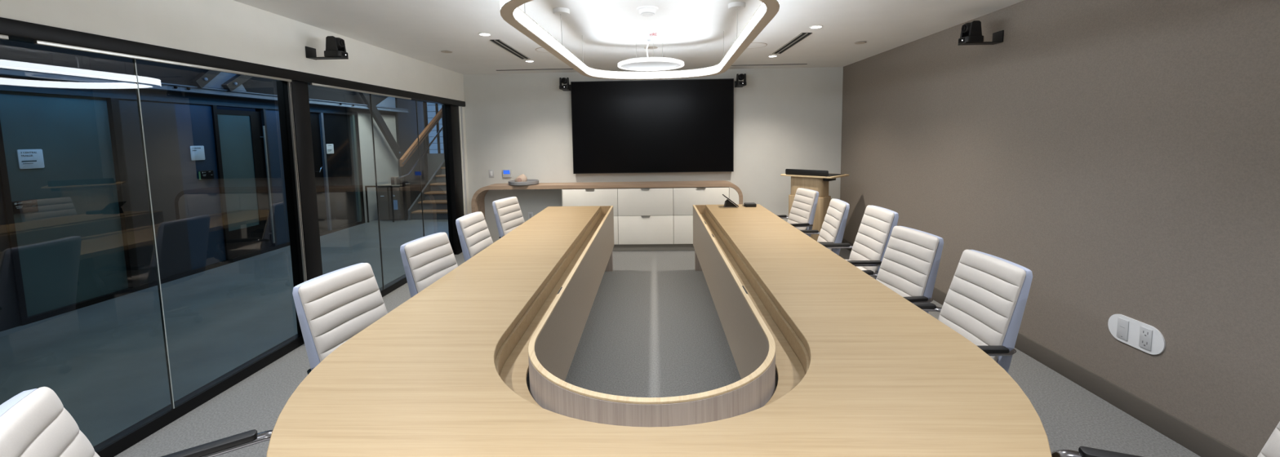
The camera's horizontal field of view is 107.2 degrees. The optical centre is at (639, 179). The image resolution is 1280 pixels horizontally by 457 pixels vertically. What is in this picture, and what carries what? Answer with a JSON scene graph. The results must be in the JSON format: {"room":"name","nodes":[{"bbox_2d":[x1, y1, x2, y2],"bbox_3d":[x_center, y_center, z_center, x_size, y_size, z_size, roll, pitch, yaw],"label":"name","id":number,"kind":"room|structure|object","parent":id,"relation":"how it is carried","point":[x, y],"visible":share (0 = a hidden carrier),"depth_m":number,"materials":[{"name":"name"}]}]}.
{"room":"conference room","nodes":[
{"label":"conference room","id":0,"kind":"room"},
{"bbox_2d":[118,98,191,284],"bbox_3d":[-5.480,0.124,5.318,0.075,2.005,0.600,-1,5,2],"label":"door","id":1,"kind":"structure","parent":0,"point":[158,117],"depth_m":5.32,"materials":[{"name":"glass"}]},
{"bbox_2d":[0,39,399,332],"bbox_3d":[-5.541,-0.261,4.083,0.120,3.100,12.450,-1,5,2],"label":"wall","id":2,"kind":"structure","parent":0,"point":[12,53],"depth_m":5.78,"materials":[{"name":"grey"}]},
{"bbox_2d":[0,120,27,319],"bbox_3d":[-5.514,0.238,4.084,0.120,2.005,0.040,-1,5,2],"label":"trim","id":3,"kind":"structure","parent":2,"relation":"attached to","point":[4,180],"depth_m":4.10,"materials":[{"name":"black metal"}]},
{"bbox_2d":[0,90,128,316],"bbox_3d":[-5.501,0.198,4.527,0.020,2.005,0.850,-1,5,2],"label":"window","id":4,"kind":"structure","parent":2,"relation":"in","point":[71,250],"depth_m":4.50,"materials":[{"name":"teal glass"}]},
{"bbox_2d":[11,199,38,214],"bbox_3d":[-5.488,0.243,4.201,0.024,0.116,0.186,-1,5,2],"label":"door handle","id":5,"kind":"object","parent":4,"relation":"attached to","point":[23,206],"visible":1,"depth_m":4.20,"materials":[{"name":"black plastic"}]},
{"bbox_2d":[17,149,44,168],"bbox_3d":[-5.500,-0.186,4.263,0.009,0.174,0.172,-1,5,2],"label":"room sign","id":6,"kind":"object","parent":4,"relation":"attached to","point":[27,158],"visible":1,"depth_m":4.26,"materials":[{"name":"white plastic"}]},
{"bbox_2d":[106,97,140,288],"bbox_3d":[-5.487,0.155,4.984,0.120,2.005,0.070,-1,5,2],"label":"trim","id":7,"kind":"structure","parent":2,"relation":"attached to","point":[113,104],"depth_m":4.97,"materials":[{"name":"black metal"}]},
{"bbox_2d":[0,84,357,115],"bbox_3d":[-5.458,-1.008,6.438,0.120,0.045,4.960,-1,5,2],"label":"trim","id":8,"kind":"structure","parent":2,"relation":"attached to","point":[2,87],"depth_m":5.08,"materials":[{"name":"black metal"}]},
{"bbox_2d":[19,220,365,325],"bbox_3d":[-5.425,1.035,6.626,0.120,0.050,4.960,-1,5,2],"label":"trim","id":9,"kind":"structure","parent":2,"relation":"attached to","point":[31,319],"depth_m":5.16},
{"bbox_2d":[190,146,204,160],"bbox_3d":[-5.424,-0.326,5.789,0.009,0.177,0.172,-1,5,2],"label":"room sign","id":10,"kind":"object","parent":2,"relation":"attached to","point":[197,153],"visible":1,"depth_m":5.78,"materials":[{"name":"white plastic"}]},
{"bbox_2d":[198,169,213,180],"bbox_3d":[-5.415,-0.055,5.892,0.024,0.116,0.186,-1,5,2],"label":"tablet","id":11,"kind":"object","parent":2,"relation":"attached to","point":[202,175],"visible":1,"depth_m":5.88,"materials":[{"name":"black plastic"}]},
{"bbox_2d":[211,105,231,260],"bbox_3d":[-5.454,0.052,6.099,0.120,2.005,0.050,-1,5,2],"label":"trim","id":12,"kind":"structure","parent":2,"relation":"attached to","point":[214,108],"depth_m":6.09,"materials":[{"name":"black metal"}]},
{"bbox_2d":[217,109,275,258],"bbox_3d":[-5.406,0.039,6.483,0.113,1.960,0.720,-1,5,2],"label":"door","id":13,"kind":"structure","parent":2,"relation":"in","point":[241,135],"depth_m":6.50,"materials":[{"name":"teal glass"}]},
{"bbox_2d":[255,108,277,246],"bbox_3d":[-5.432,-0.018,6.863,0.120,2.005,0.035,-1,5,2],"label":"trim","id":14,"kind":"structure","parent":2,"relation":"attached to","point":[262,111],"depth_m":6.84,"materials":[{"name":"black metal"}]},
{"bbox_2d":[310,112,327,232],"bbox_3d":[-5.357,-0.111,7.880,0.130,2.000,0.270,-1,5,2],"label":"door","id":15,"kind":"structure","parent":2,"relation":"in","point":[314,117],"depth_m":7.91,"materials":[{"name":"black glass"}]},
{"bbox_2d":[318,112,332,230],"bbox_3d":[-5.397,-0.127,8.040,0.120,2.005,0.050,-1,5,2],"label":"trim","id":16,"kind":"structure","parent":2,"relation":"attached to","point":[321,114],"depth_m":8.03,"materials":[{"name":"paint"}]},
{"bbox_2d":[323,113,357,228],"bbox_3d":[-5.385,-0.165,8.453,0.020,2.005,0.780,-1,5,2],"label":"door","id":17,"kind":"structure","parent":2,"relation":"in","point":[337,128],"depth_m":8.47,"materials":[{"name":"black glass"}]},
{"bbox_2d":[325,143,333,154],"bbox_3d":[-5.383,-0.534,8.198,0.009,0.170,0.180,-1,5,2],"label":"room sign","id":18,"kind":"object","parent":17,"relation":"attached to","point":[330,147],"visible":1,"depth_m":8.20,"materials":[{"name":"white plastic"}]},
{"bbox_2d":[350,115,361,222],"bbox_3d":[-5.372,-0.204,8.871,0.120,2.005,0.060,-1,5,2],"label":"trim","id":19,"kind":"structure","parent":2,"relation":"attached to","point":[352,117],"depth_m":8.85,"materials":[{"name":"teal metal"}]},
{"bbox_2d":[354,115,364,221],"bbox_3d":[-5.370,-0.211,8.951,0.120,2.005,0.100,-1,5,2],"label":"trim","id":20,"kind":"structure","parent":2,"relation":"attached to","point":[356,117],"depth_m":8.95,"materials":[{"name":"black metal"}]},
{"bbox_2d":[0,0,464,101],"bbox_3d":[-2.710,-0.883,2.213,0.160,0.380,9.007,-1,5,2],"label":"wall","id":21,"kind":"structure","parent":0,"point":[232,29],"depth_m":3.04,"materials":[{"name":"white paint"}]},
{"bbox_2d":[132,58,174,408],"bbox_3d":[-2.683,0.330,2.607,0.012,1.965,0.006,-1,5,2],"label":"trim","id":22,"kind":"structure","parent":21,"relation":"attached to","point":[134,61],"depth_m":2.60,"materials":[{"name":"grey metal"}]},
{"bbox_2d":[33,40,291,81],"bbox_3d":[-2.608,-0.665,2.774,0.017,0.017,1.450,-1,5,2],"label":"trim","id":23,"kind":"structure","parent":21,"relation":"attached to","point":[35,42],"depth_m":2.49,"materials":[{"name":"silver metal"}]},
{"bbox_2d":[0,17,465,106],"bbox_3d":[-2.677,-0.659,2.232,0.128,0.071,9.007,-1,5,2],"label":"window frame","id":24,"kind":"structure","parent":21,"relation":"attached to","point":[20,31],"depth_m":2.62,"materials":[{"name":"metal"}]},
{"bbox_2d":[287,81,306,282],"bbox_3d":[-2.593,0.275,3.594,0.012,2.030,0.006,-1,5,2],"label":"trim","id":25,"kind":"structure","parent":21,"relation":"attached to","point":[288,82],"depth_m":3.57,"materials":[{"name":"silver metal"}]},
{"bbox_2d":[275,80,322,337],"bbox_3d":[-2.644,0.263,3.704,0.120,2.035,0.168,-1,5,2],"label":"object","id":26,"kind":"structure","parent":21,"relation":"attached to","point":[300,91],"depth_m":3.64,"materials":[{"name":"black metal"}]},
{"bbox_2d":[305,35,348,60],"bbox_3d":[-2.447,-1.029,3.695,0.274,0.160,0.128,-1,5,2],"label":"camera","id":27,"kind":"object","parent":21,"relation":"attached to","point":[335,49],"visible":1,"depth_m":3.66,"materials":[{"name":"black plastic"}]},
{"bbox_2d":[310,82,411,99],"bbox_3d":[-2.558,-0.821,4.461,0.017,0.017,1.520,-1,5,2],"label":"trim","id":28,"kind":"structure","parent":21,"relation":"attached to","point":[311,83],"depth_m":4.26,"materials":[{"name":"silver metal"}]},
{"bbox_2d":[369,93,384,289],"bbox_3d":[-2.621,0.136,4.704,0.012,1.965,0.006,-1,5,2],"label":"trim","id":29,"kind":"structure","parent":21,"relation":"attached to","point":[370,94],"depth_m":4.70,"materials":[{"name":"grey metal"}]},
{"bbox_2d":[415,100,424,236],"bbox_3d":[-2.595,0.054,5.591,0.012,1.965,0.006,-1,5,2],"label":"trim","id":30,"kind":"structure","parent":21,"relation":"attached to","point":[415,100],"depth_m":5.58,"materials":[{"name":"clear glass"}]},
{"bbox_2d":[441,104,463,254],"bbox_3d":[-2.561,0.004,6.506,0.120,2.035,0.260,-1,5,2],"label":"trim","id":31,"kind":"structure","parent":21,"relation":"attached to","point":[451,121],"depth_m":6.41,"materials":[{"name":"black metal"}]},
{"bbox_2d":[395,97,426,204],"bbox_3d":[-5.400,-0.885,10.854,0.360,3.100,1.150,-1,5,2],"label":"column","id":32,"kind":"structure","parent":0,"point":[406,122],"depth_m":10.78,"materials":[{"name":"grey paint"}]},
{"bbox_2d":[0,65,408,112],"bbox_3d":[-5.301,-1.184,6.804,0.116,0.072,7.450,-1,5,2],"label":"steel beam","id":33,"kind":"structure","parent":32,"relation":"attached to","point":[4,70],"depth_m":5.10,"materials":[{"name":"blue"}]},
{"bbox_2d":[190,69,221,88],"bbox_3d":[-5.283,-1.313,5.812,0.086,0.407,0.464,-1,5,2],"label":"brace","id":34,"kind":"object","parent":33,"relation":"attached to","point":[206,76],"visible":0.51,"depth_m":5.70,"materials":[{"name":"grey metal"}]},
{"bbox_2d":[203,69,246,91],"bbox_3d":[-5.334,-1.277,6.028,0.012,0.238,0.680,-1,5,2],"label":"gusset plate","id":35,"kind":"object","parent":33,"relation":"attached to","point":[217,82],"visible":0.29,"depth_m":6.01,"materials":[{"name":"blue"}]},
{"bbox_2d":[222,74,252,91],"bbox_3d":[-5.270,-1.354,6.260,0.086,0.414,0.555,-1,5,2],"label":"brace","id":36,"kind":"object","parent":33,"relation":"attached to","point":[237,80],"visible":0.51,"depth_m":6.12,"materials":[{"name":"grey metal"}]},
{"bbox_2d":[358,92,403,159],"bbox_3d":[-5.168,-1.121,9.444,0.086,1.481,1.371,-1,5,2],"label":"brace","id":37,"kind":"object","parent":33,"relation":"attached to","point":[376,115],"visible":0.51,"depth_m":9.45,"materials":[{"name":"grey metal"}]},
{"bbox_2d":[375,96,395,107],"bbox_3d":[-5.225,-1.627,9.700,0.012,0.258,0.700,-1,5,2],"label":"gusset plate","id":38,"kind":"object","parent":33,"relation":"on","point":[388,101],"visible":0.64,"depth_m":9.81,"materials":[{"name":"blue"}]},
{"bbox_2d":[422,102,444,182],"bbox_3d":[-5.420,-1.072,12.882,6.400,3.100,0.120,-1,5,2],"label":"wall","id":39,"kind":"structure","parent":0,"point":[434,160],"depth_m":12.88,"materials":[{"name":"grey paint"}]},
{"bbox_2d":[426,102,437,153],"bbox_3d":[-5.610,-1.535,12.764,0.240,1.650,0.020,-1,5,2],"label":"window","id":40,"kind":"structure","parent":39,"relation":"in","point":[430,106],"depth_m":12.77,"materials":[{"name":"blue glass"}]},
{"bbox_2d":[423,102,440,153],"bbox_3d":[-5.436,-1.561,12.746,0.730,1.700,0.060,-1,5,2],"label":"trim","id":41,"kind":"structure","parent":39,"relation":"attached to","point":[424,103],"depth_m":12.74,"materials":[{"name":"grey metal"}]},
{"bbox_2d":[426,104,443,150],"bbox_3d":[-5.430,-1.496,12.742,0.640,1.370,0.020,-1,5,2],"label":"trim","id":42,"kind":"structure","parent":39,"relation":"attached to","point":[441,104],"depth_m":12.76,"materials":[{"name":"paint"}]},
{"bbox_2d":[437,103,444,153],"bbox_3d":[-5.280,-1.539,12.754,0.300,1.650,0.020,-1,5,2],"label":"window","id":43,"kind":"structure","parent":39,"relation":"in","point":[439,105],"depth_m":12.78,"materials":[{"name":"blue glass"}]},
{"bbox_2d":[0,217,1200,456],"bbox_3d":[-2.931,1.095,6.367,11.720,0.100,17.100,-1,5,2],"label":"floor","id":44,"kind":"structure","parent":0,"point":[105,362],"depth_m":3.55,"materials":[{"name":"carpet"}]},
{"bbox_2d":[0,386,272,456],"bbox_3d":[-1.246,1.011,1.282,0.633,0.945,0.590,-5,7,-36],"label":"office chair","id":45,"kind":"object","parent":44,"relation":"on","point":[34,423],"visible":0.86,"depth_m":1.20,"materials":[{"name":"white leather"}]},
{"bbox_2d":[93,249,454,456],"bbox_3d":[-2.705,1.377,2.332,0.074,0.070,8.830,-1,5,2],"label":"window frame","id":46,"kind":"structure","parent":44,"relation":"on","point":[136,433],"depth_m":2.85,"materials":[{"name":"black metal"}]},
{"bbox_2d":[292,262,387,374],"bbox_3d":[-1.194,0.920,2.264,0.633,0.945,0.590,0,5,10],"label":"office chair","id":47,"kind":"object","parent":44,"relation":"on","point":[332,308],"visible":0.4,"depth_m":2.19,"materials":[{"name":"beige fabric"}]},
{"bbox_2d":[364,185,394,222],"bbox_3d":[-5.007,0.471,9.084,0.520,0.710,0.024,-1,5,2],"label":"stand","id":48,"kind":"object","parent":44,"relation":"on","point":[390,186],"visible":1,"depth_m":9.07,"materials":[{"name":"black metal"}]},
{"bbox_2d":[377,183,391,219],"bbox_3d":[-5.021,0.434,9.432,0.218,0.680,0.410,-1,5,2],"label":"base cabinet","id":49,"kind":"object","parent":44,"relation":"on","point":[383,192],"visible":0.46,"depth_m":9.24,"materials":[{"name":"beige laminate"}]},
{"bbox_2d":[388,182,411,219],"bbox_3d":[-4.792,0.431,9.425,0.238,0.680,0.410,-1,5,2],"label":"base cabinet","id":50,"kind":"object","parent":44,"relation":"on","point":[397,197],"visible":0.69,"depth_m":9.24,"materials":[{"name":"beige laminate"}]},
{"bbox_2d":[391,176,402,185],"bbox_3d":[-4.794,0.021,9.347,0.180,0.152,0.184,-1,5,2],"label":"carton","id":51,"kind":"object","parent":50,"relation":"on","point":[396,180],"visible":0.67,"depth_m":9.26,"materials":[{"name":"beige cardboard"}]},
{"bbox_2d":[398,108,444,220],"bbox_3d":[-4.573,-0.456,10.256,0.109,2.329,2.469,-1,5,2],"label":"handrail","id":52,"kind":"object","parent":44,"relation":"on","point":[422,137],"visible":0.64,"depth_m":9.84,"materials":[{"name":"brown wood"}]},
{"bbox_2d":[408,159,448,220],"bbox_3d":[-4.020,-0.414,10.952,1.000,2.100,3.560,-1,5,2],"label":"staircase","id":53,"kind":"structure","parent":44,"relation":"on","point":[434,193],"depth_m":9.64,"materials":[{"name":"brown wood"}]},
{"bbox_2d":[400,232,457,297],"bbox_3d":[-1.115,0.848,3.034,0.633,0.945,0.590,0,5,11],"label":"office chair","id":54,"kind":"object","parent":44,"relation":"on","point":[426,260],"visible":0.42,"depth_m":2.97,"materials":[{"name":"white leather"}]},
{"bbox_2d":[455,211,493,261],"bbox_3d":[-1.142,0.764,3.949,0.633,0.945,0.590,0,5,5],"label":"office chair","id":55,"kind":"object","parent":44,"relation":"on","point":[474,236],"visible":0.41,"depth_m":3.84,"materials":[{"name":"white leather"}]},
{"bbox_2d":[492,196,524,238],"bbox_3d":[-1.149,0.674,4.930,0.633,0.945,0.590,0,5,15],"label":"office chair","id":56,"kind":"object","parent":44,"relation":"on","point":[508,213],"visible":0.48,"depth_m":4.87,"materials":[{"name":"white leather"}]},
{"bbox_2d":[471,180,742,251],"bbox_3d":[-0.455,0.516,6.608,3.700,0.931,0.373,-1,5,2],"label":"credenza","id":57,"kind":"object","parent":44,"relation":"on","point":[649,215],"visible":0.73,"depth_m":6.41,"materials":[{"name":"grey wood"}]},
{"bbox_2d":[507,179,538,186],"bbox_3d":[-1.623,0.041,6.582,0.416,0.056,0.416,-1,5,2],"label":"decorative tray","id":58,"kind":"object","parent":57,"relation":"on","point":[530,182],"visible":0.94,"depth_m":6.42,"materials":[{"name":"white ceramic"}]},
{"bbox_2d":[515,173,527,182],"bbox_3d":[-1.659,-0.013,6.575,0.171,0.129,0.126,-1,5,2],"label":"ornament","id":59,"kind":"object","parent":58,"relation":"on","point":[522,178],"visible":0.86,"depth_m":6.54,"materials":[{"name":"ceramic"}]},
{"bbox_2d":[266,204,1052,456],"bbox_3d":[0.086,0.907,3.153,2.480,0.768,4.862,-1,5,2],"label":"conference table","id":60,"kind":"object","parent":44,"relation":"on","point":[863,371],"visible":1,"depth_m":1.63,"materials":[{"name":"brown wood"}]},
{"bbox_2d":[499,213,805,408],"bbox_3d":[0.091,0.613,3.436,1.204,0.018,4.204,-1,5,2],"label":"table recess","id":61,"kind":"object","parent":60,"relation":"on","point":[790,369],"depth_m":2.18,"materials":[{"name":"brown wood"}]},
{"bbox_2d":[722,194,738,207],"bbox_3d":[1.020,0.239,5.327,0.161,0.136,0.170,-1,5,2],"label":"desk phone","id":62,"kind":"object","parent":60,"relation":"on","point":[727,203],"visible":1,"depth_m":5.28,"materials":[{"name":"black plastic"}]},
{"bbox_2d":[742,202,756,207],"bbox_3d":[1.231,0.285,5.335,0.149,0.037,0.110,-1,5,2],"label":"table microphone","id":63,"kind":"object","parent":60,"relation":"on","point":[745,204],"visible":1,"depth_m":5.28,"materials":[{"name":"black plastic"}]},
{"bbox_2d":[777,187,818,237],"bbox_3d":[1.639,0.592,5.346,0.633,0.945,0.590,-2,5,-8],"label":"office chair","id":64,"kind":"object","parent":44,"relation":"on","point":[802,215],"visible":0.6,"depth_m":5.26,"materials":[{"name":"white leather"}]},
{"bbox_2d":[780,168,848,241],"bbox_3d":[2.214,0.425,6.017,0.497,1.135,0.691,-6,7,-43],"label":"lectern","id":65,"kind":"object","parent":44,"relation":"on","point":[817,180],"visible":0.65,"depth_m":5.77,"materials":[{"name":"brown wood"}]},
{"bbox_2d":[800,198,849,255],"bbox_3d":[1.602,0.673,4.468,0.633,0.945,0.590,0,5,7],"label":"office chair","id":66,"kind":"object","parent":44,"relation":"on","point":[832,231],"visible":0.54,"depth_m":4.31,"materials":[{"name":"white leather"}]},
{"bbox_2d":[820,204,898,279],"bbox_3d":[1.575,0.722,3.637,0.633,1.000,0.590,-1,5,2],"label":"office chair","id":67,"kind":"object","parent":44,"relation":"on","point":[868,248],"visible":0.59,"depth_m":3.54,"materials":[{"name":"white leather"}]},
{"bbox_2d":[862,226,943,313],"bbox_3d":[1.509,0.807,3.032,0.633,0.945,0.590,-1,5,-5],"label":"office chair","id":68,"kind":"object","parent":44,"relation":"on","point":[909,266],"visible":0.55,"depth_m":2.96,"materials":[{"name":"white leather"}]},
{"bbox_2d":[912,249,1032,373],"bbox_3d":[1.500,0.866,2.392,0.633,0.945,0.590,-1,5,2],"label":"office chair","id":69,"kind":"object","parent":44,"relation":"on","point":[984,303],"visible":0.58,"depth_m":2.28,"materials":[{"name":"white leather"}]},
{"bbox_2d":[1051,421,1279,456],"bbox_3d":[1.385,0.983,1.130,0.633,0.945,0.590,1,6,21],"label":"office chair","id":70,"kind":"object","parent":44,"relation":"on","point":[1271,448],"visible":0.98,"depth_m":1.40,"materials":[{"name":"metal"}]},
{"bbox_2d":[233,0,1024,74],"bbox_3d":[-0.020,-1.167,2.107,5.580,0.120,9.207,-1,5,2],"label":"ceiling","id":71,"kind":"structure","parent":0,"point":[692,30],"depth_m":3.94,"materials":[{"name":"paint"}]},
{"bbox_2d":[440,50,452,53],"bbox_3d":[-2.006,-1.327,4.900,0.112,0.010,0.112,-1,5,2],"label":"sprinkler","id":72,"kind":"object","parent":71,"relation":"attached to","point":[443,51],"visible":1,"depth_m":4.88,"materials":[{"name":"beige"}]},
{"bbox_2d":[478,32,491,35],"bbox_3d":[-1.356,-1.269,4.126,0.112,0.004,0.112,-1,5,2],"label":"recessed light","id":73,"kind":"object","parent":71,"relation":"in","point":[480,33],"visible":1,"depth_m":4.12,"materials":[{"name":"white"}]},
{"bbox_2d":[489,39,530,59],"bbox_3d":[-1.324,-1.337,4.894,0.094,0.008,1.080,-1,5,2],"label":"ceiling vent","id":74,"kind":"object","parent":71,"relation":"in","point":[499,42],"visible":1,"depth_m":4.80,"materials":[{"name":"black metal"}]},
{"bbox_2d":[496,68,573,71],"bbox_3d":[-1.350,-1.468,6.307,1.150,0.006,0.050,-1,5,2],"label":"ceiling vent","id":75,"kind":"object","parent":71,"relation":"in","point":[553,68],"visible":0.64,"depth_m":6.32,"materials":[{"name":"black metal"}]},
{"bbox_2d":[535,47,550,53],"bbox_3d":[-0.927,-1.347,4.906,0.316,0.004,0.316,-1,5,2],"label":"ceiling speaker","id":76,"kind":"object","parent":71,"relation":"attached to","point":[540,49],"visible":0.39,"depth_m":4.90,"materials":[{"name":"paint"}]},
{"bbox_2d":[500,0,779,79],"bbox_3d":[0.056,-1.047,3.282,1.360,0.336,3.046,-1,5,4],"label":"ring pendant light","id":77,"kind":"object","parent":71,"relation":"hanging from","point":[510,11],"visible":1,"depth_m":3.22,"materials":[{"name":"beige"}]},
{"bbox_2d":[500,0,779,8],"bbox_3d":[0.058,-0.917,3.294,1.316,0.063,3.042,-1,5,4],"label":"diffuser","id":78,"kind":"object","parent":77,"relation":"attached to","point":[504,3],"depth_m":2.06,"materials":[{"name":"white plastic"}]},
{"bbox_2d":[636,5,657,16],"bbox_3d":[0.053,-1.200,3.377,0.156,0.048,0.156,-1,5,2],"label":"smoke detector","id":79,"kind":"object","parent":71,"relation":"attached to","point":[644,11],"visible":1,"depth_m":3.33,"materials":[{"name":"white plastic"}]},
{"bbox_2d":[638,29,659,41],"bbox_3d":[0.079,-1.253,4.135,0.180,0.082,0.180,-1,5,2],"label":"fire alarm","id":80,"kind":"object","parent":71,"relation":"attached to","point":[648,35],"visible":1,"depth_m":4.07,"materials":[{"name":"white plastic"}]},
{"bbox_2d":[617,33,684,71],"bbox_3d":[0.098,-1.177,4.329,0.612,0.273,0.612,-1,5,2],"label":"pendant light","id":81,"kind":"object","parent":71,"relation":"hanging from","point":[641,64],"visible":0.98,"depth_m":4.26,"materials":[{"name":"grey plastic"}]},
{"bbox_2d":[644,46,657,48],"bbox_3d":[0.113,-1.361,4.874,0.140,0.004,0.140,-1,5,2],"label":"ceiling plate","id":82,"kind":"object","parent":71,"relation":"attached to","point":[649,47],"visible":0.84,"depth_m":4.86,"materials":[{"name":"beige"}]},
{"bbox_2d":[746,42,767,48],"bbox_3d":[1.142,-1.374,4.843,0.316,0.004,0.316,-1,5,2],"label":"ceiling speaker","id":83,"kind":"object","parent":71,"relation":"attached to","point":[753,45],"visible":0.7,"depth_m":4.82,"materials":[{"name":"paint"}]},
{"bbox_2d":[746,43,766,48],"bbox_3d":[1.142,-1.374,4.843,0.295,0.004,0.295,-3,5,-17],"label":"grille","id":84,"kind":"object","parent":83,"relation":"attached to","point":[752,45],"depth_m":4.82,"materials":[{"name":"paint"}]},
{"bbox_2d":[731,63,807,66],"bbox_3d":[1.648,-1.507,6.215,1.090,0.006,0.050,-1,5,2],"label":"ceiling vent","id":85,"kind":"object","parent":71,"relation":"in","point":[793,64],"visible":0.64,"depth_m":6.22,"materials":[{"name":"black metal"}]},
{"bbox_2d":[772,32,812,54],"bbox_3d":[1.527,-1.374,4.806,0.094,0.008,1.080,-1,5,2],"label":"ceiling vent","id":86,"kind":"object","parent":71,"relation":"in","point":[801,37],"visible":1,"depth_m":4.70,"materials":[{"name":"black metal"}]},
{"bbox_2d":[808,25,822,28],"bbox_3d":[1.508,-1.306,4.041,0.112,0.004,0.112,-1,5,2],"label":"recessed light","id":87,"kind":"object","parent":71,"relation":"in","point":[814,26],"visible":1,"depth_m":4.04,"materials":[{"name":"white"}]},
{"bbox_2d":[854,41,866,44],"bbox_3d":[2.226,-1.382,4.769,0.112,0.010,0.112,-1,5,2],"label":"sprinkler","id":88,"kind":"object","parent":71,"relation":"attached to","point":[860,42],"visible":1,"depth_m":4.75,"materials":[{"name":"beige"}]},
{"bbox_2d":[462,66,843,243],"bbox_3d":[0.135,-0.289,6.768,5.580,2.486,0.120,-1,5,2],"label":"wall","id":89,"kind":"structure","parent":0,"point":[784,118],"depth_m":6.68,"materials":[{"name":"grey paint"}]},
{"bbox_2d":[460,106,466,215],"bbox_3d":[-2.479,-0.010,6.671,0.023,2.030,0.015,-1,5,2],"label":"trim","id":90,"kind":"structure","parent":89,"relation":"attached to","point":[461,117],"depth_m":6.64,"materials":[{"name":"grey plastic"}]},
{"bbox_2d":[458,106,469,215],"bbox_3d":[-2.539,-0.014,6.724,0.110,2.030,0.177,-1,5,2],"label":"door frame","id":91,"kind":"structure","parent":89,"relation":"attached to","point":[463,108],"depth_m":6.69,"materials":[{"name":"white paint"}]},
{"bbox_2d":[488,169,493,177],"bbox_3d":[-2.138,-0.086,6.789,0.074,0.116,0.010,-1,5,2],"label":"light switch","id":92,"kind":"object","parent":89,"relation":"attached to","point":[491,171],"visible":1,"depth_m":6.79,"materials":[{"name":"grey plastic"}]},
{"bbox_2d":[502,168,511,177],"bbox_3d":[-1.910,-0.089,6.775,0.124,0.116,0.024,-1,5,2],"label":"wall thermostat","id":93,"kind":"object","parent":89,"relation":"attached to","point":[506,173],"visible":1,"depth_m":6.76,"materials":[{"name":"grey plastic"}]},
{"bbox_2d":[528,212,533,219],"bbox_3d":[-1.583,0.529,6.830,0.072,0.116,0.008,-1,5,2],"label":"wall outlet","id":94,"kind":"object","parent":89,"relation":"attached to","point":[530,214],"visible":0.64,"depth_m":6.83,"materials":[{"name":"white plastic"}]},
{"bbox_2d":[559,77,570,91],"bbox_3d":[-1.030,-1.316,6.508,0.128,0.160,0.274,-1,5,2],"label":"camera","id":95,"kind":"object","parent":89,"relation":"attached to","point":[565,81],"visible":0.92,"depth_m":6.40,"materials":[{"name":"black plastic"}]},
{"bbox_2d":[570,78,733,173],"bbox_3d":[0.174,-0.739,6.621,2.252,1.284,0.086,-1,5,2],"label":"television","id":96,"kind":"object","parent":89,"relation":"attached to","point":[682,125],"visible":1,"depth_m":6.58,"materials":[{"name":"black plastic"}]},
{"bbox_2d":[734,73,746,87],"bbox_3d":[1.367,-1.351,6.433,0.128,0.160,0.274,-1,5,2],"label":"camera","id":97,"kind":"object","parent":89,"relation":"attached to","point":[738,83],"visible":1,"depth_m":6.33,"materials":[{"name":"black plastic"}]},
{"bbox_2d":[840,0,1279,456],"bbox_3d":[2.749,0.095,2.141,0.120,2.486,9.007,-1,5,2],"label":"wall","id":98,"kind":"structure","parent":0,"point":[1123,154],"depth_m":2.69,"materials":[{"name":"grey paint"}]},
{"bbox_2d":[957,20,1004,45],"bbox_3d":[2.578,-1.111,3.579,0.274,0.160,0.128,-1,5,2],"label":"camera","id":99,"kind":"object","parent":98,"relation":"attached to","point":[971,32],"visible":1,"depth_m":3.54,"materials":[{"name":"black plastic"}]},
{"bbox_2d":[841,238,1248,456],"bbox_3d":[2.700,1.275,2.252,0.014,0.118,9.007,-1,5,2],"label":"baseboard","id":100,"kind":"structure","parent":98,"relation":"attached to","point":[1196,441],"depth_m":2.62,"materials":[{"name":"grey"}]},
{"bbox_2d":[1107,314,1165,355],"bbox_3d":[2.705,0.839,2.574,0.013,0.153,0.307,-1,5,2],"label":"wall outlet","id":101,"kind":"object","parent":98,"relation":"attached to","point":[1144,337],"visible":1,"depth_m":2.56,"materials":[{"name":"white plastic"}]},
{"bbox_3d":[-0.134,0.551,-2.316,5.580,2.486,0.120,-1,5,2],"label":"wall","id":102,"kind":"structure","parent":0,"visible":0},
{"bbox_2d":[0,34,8,39],"bbox_3d":[-2.695,-0.396,-0.143,0.017,0.017,4.230,-1,5,2],"label":"trim","id":103,"kind":"structure","parent":102,"relation":"attached to","point":[2,37],"depth_m":1.95,"materials":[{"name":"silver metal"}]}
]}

